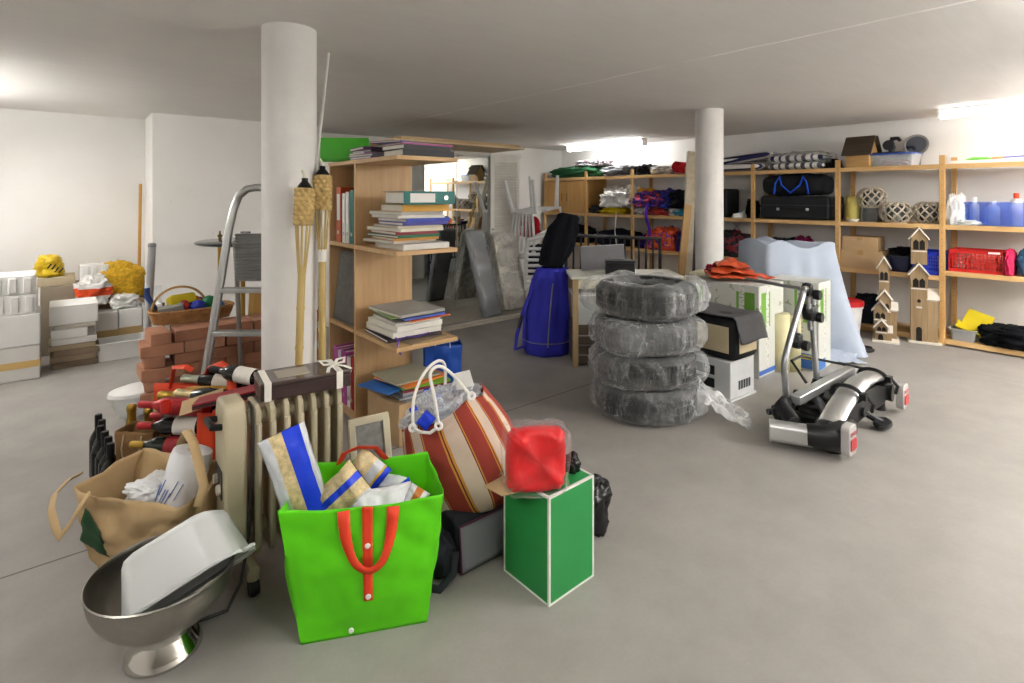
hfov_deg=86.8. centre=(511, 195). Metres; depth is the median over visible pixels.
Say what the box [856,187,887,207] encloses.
lantern
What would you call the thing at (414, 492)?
snack packet
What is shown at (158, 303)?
box
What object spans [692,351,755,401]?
carton
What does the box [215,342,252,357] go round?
brick
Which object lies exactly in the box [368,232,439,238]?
book
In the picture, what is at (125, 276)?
sack
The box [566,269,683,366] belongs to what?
side table
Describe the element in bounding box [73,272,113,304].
bag
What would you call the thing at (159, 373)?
brick
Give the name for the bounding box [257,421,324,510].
packet
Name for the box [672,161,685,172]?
rolled mat
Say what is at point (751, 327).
mat
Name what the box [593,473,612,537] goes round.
bag
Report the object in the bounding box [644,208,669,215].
garment
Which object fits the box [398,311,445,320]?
book
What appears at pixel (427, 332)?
ribbon
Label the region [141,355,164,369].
brick
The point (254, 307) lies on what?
wooden board
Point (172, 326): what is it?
brick
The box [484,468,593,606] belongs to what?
box
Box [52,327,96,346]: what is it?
box
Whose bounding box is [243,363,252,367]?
brick
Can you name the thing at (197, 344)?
brick
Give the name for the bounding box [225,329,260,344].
brick
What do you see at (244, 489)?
radiator
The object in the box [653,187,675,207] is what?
garment
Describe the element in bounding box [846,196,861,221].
pillar candle
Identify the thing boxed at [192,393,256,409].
flat box
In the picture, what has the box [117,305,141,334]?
box
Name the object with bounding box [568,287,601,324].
tub
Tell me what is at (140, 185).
pole
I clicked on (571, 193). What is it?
base cabinet
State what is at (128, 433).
gift bag
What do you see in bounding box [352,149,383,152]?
magazine
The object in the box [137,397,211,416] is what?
wine bottle
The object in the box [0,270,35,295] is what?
foam box
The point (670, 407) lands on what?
tyre
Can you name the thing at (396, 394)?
magazine
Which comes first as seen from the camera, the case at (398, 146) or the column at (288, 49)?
the column at (288, 49)
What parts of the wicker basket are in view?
handle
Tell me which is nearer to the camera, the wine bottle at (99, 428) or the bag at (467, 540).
the bag at (467, 540)
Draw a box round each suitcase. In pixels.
[724,189,738,216]
[761,196,844,219]
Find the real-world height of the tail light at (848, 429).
0.160 m
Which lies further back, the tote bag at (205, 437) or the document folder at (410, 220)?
the document folder at (410, 220)
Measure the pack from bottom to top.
0.238 m
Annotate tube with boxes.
[143,243,155,339]
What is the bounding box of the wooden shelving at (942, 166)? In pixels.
[544,155,1023,356]
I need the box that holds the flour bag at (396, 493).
[353,481,410,506]
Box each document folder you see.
[349,153,383,157]
[350,146,382,151]
[350,151,383,154]
[350,156,381,159]
[357,379,400,395]
[368,299,444,318]
[369,211,442,214]
[370,140,416,144]
[372,362,439,385]
[373,368,447,389]
[378,217,449,222]
[378,221,447,225]
[381,204,448,211]
[384,142,452,146]
[398,369,450,390]
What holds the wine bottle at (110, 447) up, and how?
on the floor
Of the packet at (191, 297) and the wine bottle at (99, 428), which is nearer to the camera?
the wine bottle at (99, 428)
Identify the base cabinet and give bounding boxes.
[546,179,602,212]
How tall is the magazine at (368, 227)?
0.018 m
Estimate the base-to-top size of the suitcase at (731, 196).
0.360 m
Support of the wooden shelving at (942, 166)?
on the floor
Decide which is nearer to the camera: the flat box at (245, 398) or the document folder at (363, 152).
the flat box at (245, 398)
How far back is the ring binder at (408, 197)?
3.07 m
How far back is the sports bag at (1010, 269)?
4.73 m
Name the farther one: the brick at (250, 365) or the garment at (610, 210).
the garment at (610, 210)
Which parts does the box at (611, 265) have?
lid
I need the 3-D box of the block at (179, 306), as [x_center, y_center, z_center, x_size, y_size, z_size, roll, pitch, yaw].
[-2.354,0.787,3.736,0.157,0.087,0.081,0,0,-28]
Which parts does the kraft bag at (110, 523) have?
strap handle, strap handle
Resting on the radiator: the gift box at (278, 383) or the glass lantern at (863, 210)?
the gift box at (278, 383)
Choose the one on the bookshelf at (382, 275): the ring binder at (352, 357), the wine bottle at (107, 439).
the ring binder at (352, 357)
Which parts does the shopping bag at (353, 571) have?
strap handle, strap handle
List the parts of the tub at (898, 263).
lid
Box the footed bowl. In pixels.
[81,533,235,678]
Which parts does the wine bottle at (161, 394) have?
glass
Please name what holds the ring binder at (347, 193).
on the bookshelf at (382, 275)
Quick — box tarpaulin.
[704,257,774,279]
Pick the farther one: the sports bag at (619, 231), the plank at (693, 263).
the sports bag at (619, 231)
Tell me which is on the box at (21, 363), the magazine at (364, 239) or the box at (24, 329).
the box at (24, 329)
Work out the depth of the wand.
4.87 m
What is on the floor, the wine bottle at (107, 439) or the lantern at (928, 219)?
the wine bottle at (107, 439)
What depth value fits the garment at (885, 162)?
5.45 m
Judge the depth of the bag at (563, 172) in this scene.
8.70 m
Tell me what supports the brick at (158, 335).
on the brick at (146, 350)
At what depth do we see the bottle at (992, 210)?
4.89 m
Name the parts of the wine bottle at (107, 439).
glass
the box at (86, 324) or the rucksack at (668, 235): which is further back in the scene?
the rucksack at (668, 235)
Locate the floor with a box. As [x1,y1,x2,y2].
[0,279,1023,682]
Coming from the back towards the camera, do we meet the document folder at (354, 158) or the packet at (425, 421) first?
the document folder at (354, 158)
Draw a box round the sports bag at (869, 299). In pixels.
[855,293,877,323]
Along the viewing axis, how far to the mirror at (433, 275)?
6.37 m
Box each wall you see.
[0,108,144,305]
[318,132,560,305]
[561,112,1023,329]
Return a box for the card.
[179,388,223,415]
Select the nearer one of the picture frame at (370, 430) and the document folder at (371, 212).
the picture frame at (370, 430)
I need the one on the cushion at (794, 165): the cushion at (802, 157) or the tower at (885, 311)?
the cushion at (802, 157)
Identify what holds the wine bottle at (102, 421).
on the floor
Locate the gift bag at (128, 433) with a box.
[114,421,158,459]
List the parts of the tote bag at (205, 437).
handle, handle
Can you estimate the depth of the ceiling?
3.23 m
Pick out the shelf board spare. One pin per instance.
(1011, 159)
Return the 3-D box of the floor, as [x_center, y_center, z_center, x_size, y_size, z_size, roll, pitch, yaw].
[0.177,1.460,2.657,10.480,0.120,10.250,0,0,-40]
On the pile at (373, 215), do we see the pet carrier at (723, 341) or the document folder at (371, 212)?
the document folder at (371, 212)
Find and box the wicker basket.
[147,285,234,325]
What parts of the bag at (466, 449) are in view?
rope handle, rope handle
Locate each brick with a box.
[136,357,172,376]
[138,338,172,351]
[139,339,183,358]
[139,362,184,382]
[140,391,153,400]
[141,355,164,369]
[143,379,164,392]
[145,326,171,345]
[170,320,209,337]
[173,323,208,341]
[173,347,215,364]
[174,372,200,382]
[184,337,224,351]
[184,357,224,373]
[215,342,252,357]
[217,318,252,329]
[218,315,249,321]
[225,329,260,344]
[225,350,260,364]
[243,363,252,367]
[247,313,260,318]
[251,316,260,329]
[252,340,260,350]
[253,361,260,369]
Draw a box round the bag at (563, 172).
[549,166,605,177]
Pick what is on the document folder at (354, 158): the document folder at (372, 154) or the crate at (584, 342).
the document folder at (372, 154)
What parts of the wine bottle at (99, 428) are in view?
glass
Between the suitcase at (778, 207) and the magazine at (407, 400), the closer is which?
the magazine at (407, 400)
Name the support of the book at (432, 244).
on the bookshelf at (382, 275)
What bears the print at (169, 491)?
attached to the pack
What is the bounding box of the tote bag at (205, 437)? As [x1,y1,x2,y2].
[154,361,246,459]
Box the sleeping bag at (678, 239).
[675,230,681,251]
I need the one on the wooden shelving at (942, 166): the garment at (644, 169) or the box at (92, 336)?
the garment at (644, 169)
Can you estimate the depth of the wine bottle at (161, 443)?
2.33 m
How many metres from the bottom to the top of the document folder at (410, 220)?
0.021 m
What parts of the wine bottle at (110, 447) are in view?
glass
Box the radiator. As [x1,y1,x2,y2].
[197,388,342,622]
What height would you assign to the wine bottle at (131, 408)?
0.322 m
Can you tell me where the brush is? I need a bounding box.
[144,288,156,309]
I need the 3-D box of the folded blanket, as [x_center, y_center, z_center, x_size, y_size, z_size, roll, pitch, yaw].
[1.316,-0.530,8.712,0.408,0.120,0.694,0,0,-40]
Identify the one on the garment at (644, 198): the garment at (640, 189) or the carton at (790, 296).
the garment at (640, 189)
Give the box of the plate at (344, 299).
[333,250,353,326]
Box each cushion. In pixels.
[505,425,565,492]
[520,216,540,236]
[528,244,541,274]
[768,154,833,162]
[768,162,825,169]
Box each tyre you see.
[580,270,710,321]
[588,311,707,357]
[588,343,709,390]
[591,374,750,428]
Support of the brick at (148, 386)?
on the brick at (149, 396)
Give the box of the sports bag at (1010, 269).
[1004,248,1016,275]
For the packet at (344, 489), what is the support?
in the shopping bag at (353, 571)
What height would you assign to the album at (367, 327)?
0.012 m
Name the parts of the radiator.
handle, knob, knob, control panel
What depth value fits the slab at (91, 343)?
4.42 m
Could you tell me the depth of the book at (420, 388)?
3.11 m
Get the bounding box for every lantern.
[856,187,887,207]
[861,208,881,221]
[878,202,914,222]
[911,202,938,223]
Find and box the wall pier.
[145,112,317,329]
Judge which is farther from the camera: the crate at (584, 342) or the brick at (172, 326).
the crate at (584, 342)
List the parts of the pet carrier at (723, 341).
panel, panel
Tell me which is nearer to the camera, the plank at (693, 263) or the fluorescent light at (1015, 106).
the fluorescent light at (1015, 106)
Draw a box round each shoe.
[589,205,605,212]
[732,209,746,217]
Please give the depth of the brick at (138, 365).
3.57 m
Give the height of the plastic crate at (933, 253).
0.220 m
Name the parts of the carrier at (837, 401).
clamp arm, upright frame, second rail, wheel rail, plate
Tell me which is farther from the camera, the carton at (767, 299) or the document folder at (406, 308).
the carton at (767, 299)
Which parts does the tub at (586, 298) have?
lid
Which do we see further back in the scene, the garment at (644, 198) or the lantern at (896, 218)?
the garment at (644, 198)
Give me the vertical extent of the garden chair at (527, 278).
0.959 m
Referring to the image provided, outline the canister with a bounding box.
[144,285,161,301]
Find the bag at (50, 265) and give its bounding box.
[33,254,64,277]
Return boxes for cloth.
[953,259,966,268]
[955,220,985,225]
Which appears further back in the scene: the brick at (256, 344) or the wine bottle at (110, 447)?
the brick at (256, 344)
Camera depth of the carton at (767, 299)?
4.27 m
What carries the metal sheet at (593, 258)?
on the side table at (576, 277)
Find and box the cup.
[160,399,171,413]
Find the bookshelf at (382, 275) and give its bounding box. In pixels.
[328,155,457,418]
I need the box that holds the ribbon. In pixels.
[395,332,428,354]
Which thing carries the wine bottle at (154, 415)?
on the wine bottle
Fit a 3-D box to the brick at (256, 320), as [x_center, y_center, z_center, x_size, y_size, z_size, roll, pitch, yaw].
[-1.764,0.916,3.947,0.238,0.072,0.113,0,0,-40]
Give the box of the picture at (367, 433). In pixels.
[355,421,384,457]
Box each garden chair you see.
[503,175,561,255]
[520,234,563,297]
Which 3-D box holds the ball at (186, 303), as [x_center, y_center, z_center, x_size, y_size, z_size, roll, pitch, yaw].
[-2.327,0.776,3.822,0.095,0.096,0.092,0,0,-40]
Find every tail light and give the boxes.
[841,422,856,456]
[896,381,908,409]
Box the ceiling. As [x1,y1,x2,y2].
[0,0,1023,150]
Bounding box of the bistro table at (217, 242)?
[194,231,250,314]
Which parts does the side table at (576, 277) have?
leg, leg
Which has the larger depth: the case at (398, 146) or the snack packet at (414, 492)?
the case at (398, 146)
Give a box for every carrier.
[690,311,756,360]
[744,277,908,456]
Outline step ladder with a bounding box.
[201,184,260,374]
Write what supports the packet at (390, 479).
in the shopping bag at (353, 571)
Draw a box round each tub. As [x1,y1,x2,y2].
[121,510,255,615]
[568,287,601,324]
[870,152,922,166]
[887,254,911,272]
[948,323,978,342]
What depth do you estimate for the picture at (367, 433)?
2.52 m
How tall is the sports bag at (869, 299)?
0.296 m
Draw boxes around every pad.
[689,269,733,279]
[724,151,782,163]
[724,162,771,171]
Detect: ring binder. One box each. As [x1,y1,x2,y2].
[334,342,353,358]
[336,187,353,241]
[338,347,352,388]
[341,347,353,405]
[342,193,345,242]
[346,192,349,243]
[347,355,353,407]
[350,190,353,243]
[350,356,353,409]
[383,191,454,204]
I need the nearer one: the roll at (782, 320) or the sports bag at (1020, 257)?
the roll at (782, 320)
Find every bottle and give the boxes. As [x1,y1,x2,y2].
[89,413,101,477]
[91,425,104,476]
[92,419,105,447]
[95,430,108,474]
[98,435,115,473]
[100,442,116,472]
[126,403,136,424]
[129,436,196,452]
[136,416,196,434]
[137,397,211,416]
[144,408,153,421]
[149,409,213,419]
[156,386,226,399]
[173,387,227,408]
[180,372,247,387]
[208,365,259,384]
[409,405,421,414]
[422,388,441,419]
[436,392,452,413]
[970,198,978,220]
[986,201,999,224]
[1010,193,1022,225]
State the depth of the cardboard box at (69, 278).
4.80 m
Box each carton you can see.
[687,276,783,378]
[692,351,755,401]
[769,274,830,371]
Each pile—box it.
[372,214,444,218]
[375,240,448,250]
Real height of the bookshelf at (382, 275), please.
1.624 m
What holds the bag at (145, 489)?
in the kraft bag at (110, 523)
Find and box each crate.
[569,317,598,363]
[912,249,947,275]
[948,247,1005,274]
[964,202,1023,226]
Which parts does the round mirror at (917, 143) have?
glass, frame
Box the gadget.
[872,137,901,153]
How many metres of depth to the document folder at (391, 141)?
3.11 m
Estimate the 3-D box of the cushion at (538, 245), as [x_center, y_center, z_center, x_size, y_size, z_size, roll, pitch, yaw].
[0.364,0.775,6.621,0.410,0.385,0.104,0,0,0]
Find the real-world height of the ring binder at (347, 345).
0.340 m
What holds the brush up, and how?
in the wicker basket
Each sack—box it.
[100,260,145,299]
[514,266,569,357]
[539,212,579,268]
[600,164,637,175]
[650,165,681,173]
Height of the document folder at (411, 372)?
0.010 m
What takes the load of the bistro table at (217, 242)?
on the floor
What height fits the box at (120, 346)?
0.150 m
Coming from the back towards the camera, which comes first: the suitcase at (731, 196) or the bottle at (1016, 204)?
the suitcase at (731, 196)
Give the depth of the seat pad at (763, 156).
6.57 m
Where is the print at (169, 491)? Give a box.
[155,480,183,503]
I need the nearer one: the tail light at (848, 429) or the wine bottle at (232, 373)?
the wine bottle at (232, 373)
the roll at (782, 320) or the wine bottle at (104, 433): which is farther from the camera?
the roll at (782, 320)
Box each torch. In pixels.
[293,170,314,364]
[313,158,331,359]
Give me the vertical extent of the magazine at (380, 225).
0.012 m
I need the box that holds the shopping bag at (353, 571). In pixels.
[278,446,443,644]
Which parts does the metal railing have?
rail, post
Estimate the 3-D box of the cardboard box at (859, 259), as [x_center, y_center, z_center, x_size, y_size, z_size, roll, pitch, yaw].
[3.713,0.659,5.692,0.263,0.191,0.380,0,0,-40]
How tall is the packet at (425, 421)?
0.082 m
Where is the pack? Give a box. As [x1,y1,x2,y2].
[155,444,212,507]
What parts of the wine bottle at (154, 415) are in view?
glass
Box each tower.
[871,256,899,344]
[907,227,941,345]
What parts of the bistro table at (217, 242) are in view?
leg, leg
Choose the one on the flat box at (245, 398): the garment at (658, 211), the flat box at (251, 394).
the flat box at (251, 394)
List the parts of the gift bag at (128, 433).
cord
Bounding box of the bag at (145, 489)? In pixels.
[122,469,164,501]
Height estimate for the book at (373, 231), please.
0.018 m
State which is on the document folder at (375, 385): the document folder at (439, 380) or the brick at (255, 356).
the document folder at (439, 380)
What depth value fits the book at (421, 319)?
3.13 m
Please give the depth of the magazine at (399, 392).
3.07 m
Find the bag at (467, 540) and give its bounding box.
[431,503,503,593]
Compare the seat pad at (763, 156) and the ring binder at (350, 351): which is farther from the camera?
the seat pad at (763, 156)
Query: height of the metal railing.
1.002 m
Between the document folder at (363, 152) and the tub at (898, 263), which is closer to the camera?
the document folder at (363, 152)
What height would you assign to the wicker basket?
0.245 m
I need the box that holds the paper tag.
[453,370,473,389]
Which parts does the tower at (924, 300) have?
doorway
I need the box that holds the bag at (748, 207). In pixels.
[745,199,760,217]
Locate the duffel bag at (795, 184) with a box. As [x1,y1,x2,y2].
[763,173,833,195]
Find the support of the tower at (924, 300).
on the floor
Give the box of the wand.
[966,155,1023,159]
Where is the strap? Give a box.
[644,205,650,240]
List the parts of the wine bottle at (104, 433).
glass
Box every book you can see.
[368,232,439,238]
[371,230,437,234]
[371,236,438,240]
[373,313,439,325]
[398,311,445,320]
[400,382,448,393]
[407,313,450,322]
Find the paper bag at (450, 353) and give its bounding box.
[423,339,461,391]
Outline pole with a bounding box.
[317,53,329,169]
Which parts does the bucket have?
lid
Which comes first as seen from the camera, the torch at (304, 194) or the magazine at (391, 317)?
the torch at (304, 194)
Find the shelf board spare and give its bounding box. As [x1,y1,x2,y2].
[946,158,1023,163]
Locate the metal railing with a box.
[564,234,661,268]
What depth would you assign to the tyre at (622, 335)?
3.28 m
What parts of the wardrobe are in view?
panel, mirror door, wrapped panel, louvre door, wrapped panel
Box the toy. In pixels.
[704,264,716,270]
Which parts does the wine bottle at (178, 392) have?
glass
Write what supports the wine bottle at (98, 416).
on the floor
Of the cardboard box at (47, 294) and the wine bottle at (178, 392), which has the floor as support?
the cardboard box at (47, 294)
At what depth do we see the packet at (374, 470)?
1.96 m
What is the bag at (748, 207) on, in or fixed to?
on the wooden shelving at (942, 166)
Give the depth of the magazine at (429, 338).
3.10 m
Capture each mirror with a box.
[412,155,455,308]
[457,155,488,306]
[903,134,928,164]
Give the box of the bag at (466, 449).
[402,359,513,512]
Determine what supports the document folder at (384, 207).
on the document folder at (371, 212)
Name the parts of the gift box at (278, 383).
lid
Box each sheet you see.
[580,244,624,270]
[738,236,867,363]
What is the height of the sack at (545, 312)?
0.763 m
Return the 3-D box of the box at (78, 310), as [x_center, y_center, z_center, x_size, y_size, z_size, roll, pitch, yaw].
[-3.690,0.968,4.556,0.313,0.155,0.350,0,0,-40]
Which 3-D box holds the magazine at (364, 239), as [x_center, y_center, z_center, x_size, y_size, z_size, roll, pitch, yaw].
[-0.676,0.261,3.241,0.290,0.015,0.340,0,0,-45]
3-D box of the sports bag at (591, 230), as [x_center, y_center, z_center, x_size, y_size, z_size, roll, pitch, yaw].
[1.039,0.606,9.034,0.460,0.297,0.772,0,0,-40]
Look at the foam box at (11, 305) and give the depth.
4.09 m
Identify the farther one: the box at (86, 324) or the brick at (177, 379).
the box at (86, 324)
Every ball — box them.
[181,300,189,309]
[190,300,205,308]
[202,295,213,306]
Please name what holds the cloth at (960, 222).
on the wooden shelving at (942, 166)
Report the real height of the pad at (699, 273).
0.035 m
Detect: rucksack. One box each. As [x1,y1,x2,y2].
[644,225,679,251]
[724,229,756,257]
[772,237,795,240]
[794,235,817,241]
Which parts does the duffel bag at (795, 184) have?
handle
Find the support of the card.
on the flat box at (245, 398)
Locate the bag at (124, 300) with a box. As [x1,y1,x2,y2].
[108,293,140,309]
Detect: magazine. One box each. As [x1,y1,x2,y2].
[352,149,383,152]
[363,238,435,243]
[367,226,442,231]
[370,309,432,318]
[374,224,442,228]
[388,394,431,402]
[391,387,441,400]
[392,385,443,398]
[397,386,436,395]
[400,334,446,344]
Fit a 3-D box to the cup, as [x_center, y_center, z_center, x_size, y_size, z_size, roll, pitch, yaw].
[-1.452,0.884,2.270,0.046,0.045,0.046,0,0,-40]
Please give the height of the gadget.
0.172 m
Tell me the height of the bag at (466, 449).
0.652 m
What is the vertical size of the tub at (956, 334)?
0.110 m
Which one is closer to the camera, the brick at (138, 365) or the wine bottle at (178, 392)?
the wine bottle at (178, 392)
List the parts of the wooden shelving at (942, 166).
post, post, post, post, post, post, post, post, post, post, post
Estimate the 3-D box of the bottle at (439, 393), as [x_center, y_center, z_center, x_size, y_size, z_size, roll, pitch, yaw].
[-0.266,0.875,2.171,0.111,0.169,0.068,0,0,23]
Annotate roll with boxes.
[775,312,789,372]
[790,315,800,371]
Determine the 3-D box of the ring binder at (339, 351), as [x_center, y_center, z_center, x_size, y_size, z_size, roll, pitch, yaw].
[-1.028,1.174,3.625,0.274,0.330,0.040,0,0,-40]
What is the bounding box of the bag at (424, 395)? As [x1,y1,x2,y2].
[398,381,482,429]
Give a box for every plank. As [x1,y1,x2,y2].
[394,136,519,147]
[677,204,691,279]
[684,151,694,280]
[692,217,694,270]
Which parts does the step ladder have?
leg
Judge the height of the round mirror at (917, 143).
0.341 m
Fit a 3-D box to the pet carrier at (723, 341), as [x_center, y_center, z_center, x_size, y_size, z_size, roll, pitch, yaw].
[1.458,0.982,3.975,0.324,0.300,0.584,0,0,-37]
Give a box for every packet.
[166,292,195,304]
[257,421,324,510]
[321,460,371,509]
[352,449,391,488]
[378,474,406,487]
[404,483,429,500]
[416,410,435,430]
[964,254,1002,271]
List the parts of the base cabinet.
door, door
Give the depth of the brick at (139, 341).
3.55 m
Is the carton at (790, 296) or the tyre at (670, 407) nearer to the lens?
the tyre at (670, 407)
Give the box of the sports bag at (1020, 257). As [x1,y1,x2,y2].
[1015,248,1023,276]
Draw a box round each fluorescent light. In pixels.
[566,138,646,151]
[937,100,1023,119]
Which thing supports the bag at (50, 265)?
on the cardboard box at (69, 278)
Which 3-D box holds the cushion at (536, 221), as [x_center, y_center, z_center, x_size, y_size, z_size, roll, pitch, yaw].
[0.232,0.398,7.100,0.364,0.284,0.108,0,0,42]
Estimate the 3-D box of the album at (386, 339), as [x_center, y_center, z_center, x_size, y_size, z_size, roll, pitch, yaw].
[-0.654,0.812,3.246,0.340,0.016,0.340,0,0,-36]
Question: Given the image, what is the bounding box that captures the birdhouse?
[841,135,881,167]
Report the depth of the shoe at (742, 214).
6.66 m
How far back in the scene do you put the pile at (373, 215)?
3.12 m
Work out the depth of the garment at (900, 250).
5.40 m
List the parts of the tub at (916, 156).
lid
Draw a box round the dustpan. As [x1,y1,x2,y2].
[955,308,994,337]
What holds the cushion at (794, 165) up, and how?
in the plastic wrap
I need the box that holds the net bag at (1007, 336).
[977,322,1023,351]
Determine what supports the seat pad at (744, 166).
on the wooden shelving at (942, 166)
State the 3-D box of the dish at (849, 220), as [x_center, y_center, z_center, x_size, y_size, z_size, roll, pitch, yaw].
[3.590,0.255,5.700,0.130,0.030,0.130,0,0,-40]
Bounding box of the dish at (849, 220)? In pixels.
[846,219,859,221]
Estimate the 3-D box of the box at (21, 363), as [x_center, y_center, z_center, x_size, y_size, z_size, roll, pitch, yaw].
[-4.005,1.269,4.095,0.662,0.260,0.381,0,0,-40]
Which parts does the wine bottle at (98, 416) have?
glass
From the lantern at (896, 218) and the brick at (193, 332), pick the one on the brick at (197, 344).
the brick at (193, 332)
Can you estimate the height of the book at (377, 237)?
0.015 m
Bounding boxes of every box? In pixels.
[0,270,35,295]
[0,288,37,316]
[0,306,41,348]
[0,342,40,383]
[37,272,75,287]
[40,280,91,356]
[49,297,97,326]
[51,326,87,339]
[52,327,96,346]
[55,321,94,329]
[92,294,143,326]
[94,308,117,337]
[95,332,142,361]
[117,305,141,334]
[140,301,161,331]
[192,384,254,406]
[192,391,255,408]
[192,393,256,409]
[253,356,351,402]
[367,390,447,447]
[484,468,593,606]
[605,259,634,274]
[840,249,889,269]
[842,235,884,250]
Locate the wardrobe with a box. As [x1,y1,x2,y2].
[320,138,525,331]
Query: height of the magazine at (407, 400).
0.010 m
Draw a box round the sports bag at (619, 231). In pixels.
[597,228,642,246]
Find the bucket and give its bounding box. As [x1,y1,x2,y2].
[848,297,863,333]
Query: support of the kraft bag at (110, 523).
on the floor
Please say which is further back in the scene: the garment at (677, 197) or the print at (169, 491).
the garment at (677, 197)
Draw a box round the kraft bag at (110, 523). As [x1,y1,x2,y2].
[47,429,216,567]
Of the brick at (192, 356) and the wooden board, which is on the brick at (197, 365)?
the brick at (192, 356)
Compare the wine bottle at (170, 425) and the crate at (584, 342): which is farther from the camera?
the crate at (584, 342)
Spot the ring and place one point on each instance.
(869, 349)
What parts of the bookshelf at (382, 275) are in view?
upright panel, upright panel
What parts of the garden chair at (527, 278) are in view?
leg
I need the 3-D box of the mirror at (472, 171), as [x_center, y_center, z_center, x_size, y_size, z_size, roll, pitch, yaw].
[-0.460,0.422,6.709,0.530,1.835,0.005,0,0,-40]
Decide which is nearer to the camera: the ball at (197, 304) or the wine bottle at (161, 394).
the wine bottle at (161, 394)
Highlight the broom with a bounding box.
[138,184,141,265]
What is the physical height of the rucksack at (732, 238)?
0.331 m
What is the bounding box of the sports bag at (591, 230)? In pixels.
[576,224,596,242]
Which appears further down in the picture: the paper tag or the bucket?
the paper tag
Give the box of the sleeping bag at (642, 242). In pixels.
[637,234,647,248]
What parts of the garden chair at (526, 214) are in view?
leg, backrest, leg, leg, seat, armrest, leg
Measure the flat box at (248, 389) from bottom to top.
0.047 m
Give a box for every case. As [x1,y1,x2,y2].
[382,144,450,150]
[384,148,453,157]
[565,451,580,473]
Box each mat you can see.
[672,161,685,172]
[696,300,767,344]
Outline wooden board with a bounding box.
[248,293,260,314]
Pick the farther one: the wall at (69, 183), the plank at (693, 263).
the plank at (693, 263)
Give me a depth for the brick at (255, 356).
3.79 m
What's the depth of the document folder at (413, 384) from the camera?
3.13 m
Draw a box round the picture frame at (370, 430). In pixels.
[347,411,391,460]
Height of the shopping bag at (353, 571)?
0.494 m
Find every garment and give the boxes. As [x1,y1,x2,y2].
[599,184,639,207]
[599,207,630,213]
[629,190,664,206]
[633,207,650,214]
[634,164,658,174]
[637,188,653,192]
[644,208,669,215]
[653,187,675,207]
[668,189,684,208]
[668,208,678,215]
[672,209,683,215]
[824,158,843,167]
[877,158,911,165]
[888,246,909,254]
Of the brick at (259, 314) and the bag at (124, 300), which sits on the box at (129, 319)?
the bag at (124, 300)
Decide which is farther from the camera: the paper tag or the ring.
the ring
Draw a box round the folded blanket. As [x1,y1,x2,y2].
[574,159,613,166]
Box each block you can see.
[79,262,108,279]
[157,302,183,311]
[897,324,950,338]
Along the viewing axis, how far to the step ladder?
3.50 m
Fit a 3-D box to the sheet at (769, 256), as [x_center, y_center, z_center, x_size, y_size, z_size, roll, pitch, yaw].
[2.692,0.894,5.000,1.080,1.009,1.074,0,0,-4]
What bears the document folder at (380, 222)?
on the magazine at (380, 225)
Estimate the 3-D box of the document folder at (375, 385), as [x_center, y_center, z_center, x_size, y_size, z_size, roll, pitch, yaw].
[-0.703,1.097,3.179,0.260,0.006,0.300,0,0,36]
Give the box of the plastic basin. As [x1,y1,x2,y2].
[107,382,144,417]
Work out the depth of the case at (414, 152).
3.08 m
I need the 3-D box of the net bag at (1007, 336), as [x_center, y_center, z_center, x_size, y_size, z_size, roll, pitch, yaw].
[4.450,1.242,4.791,0.396,0.197,0.526,0,0,-37]
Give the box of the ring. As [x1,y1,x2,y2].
[864,345,874,352]
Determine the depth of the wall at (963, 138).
5.77 m
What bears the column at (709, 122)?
on the floor
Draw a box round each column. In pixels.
[261,22,316,400]
[695,108,723,269]
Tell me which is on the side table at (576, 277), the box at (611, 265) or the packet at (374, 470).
the box at (611, 265)
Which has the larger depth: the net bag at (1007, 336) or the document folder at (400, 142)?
the net bag at (1007, 336)
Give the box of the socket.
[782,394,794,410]
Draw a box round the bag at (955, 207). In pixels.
[945,192,967,224]
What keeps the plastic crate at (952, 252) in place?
on the wooden shelving at (942, 166)
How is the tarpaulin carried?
on the carton at (767, 299)
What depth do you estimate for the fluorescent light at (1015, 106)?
4.79 m

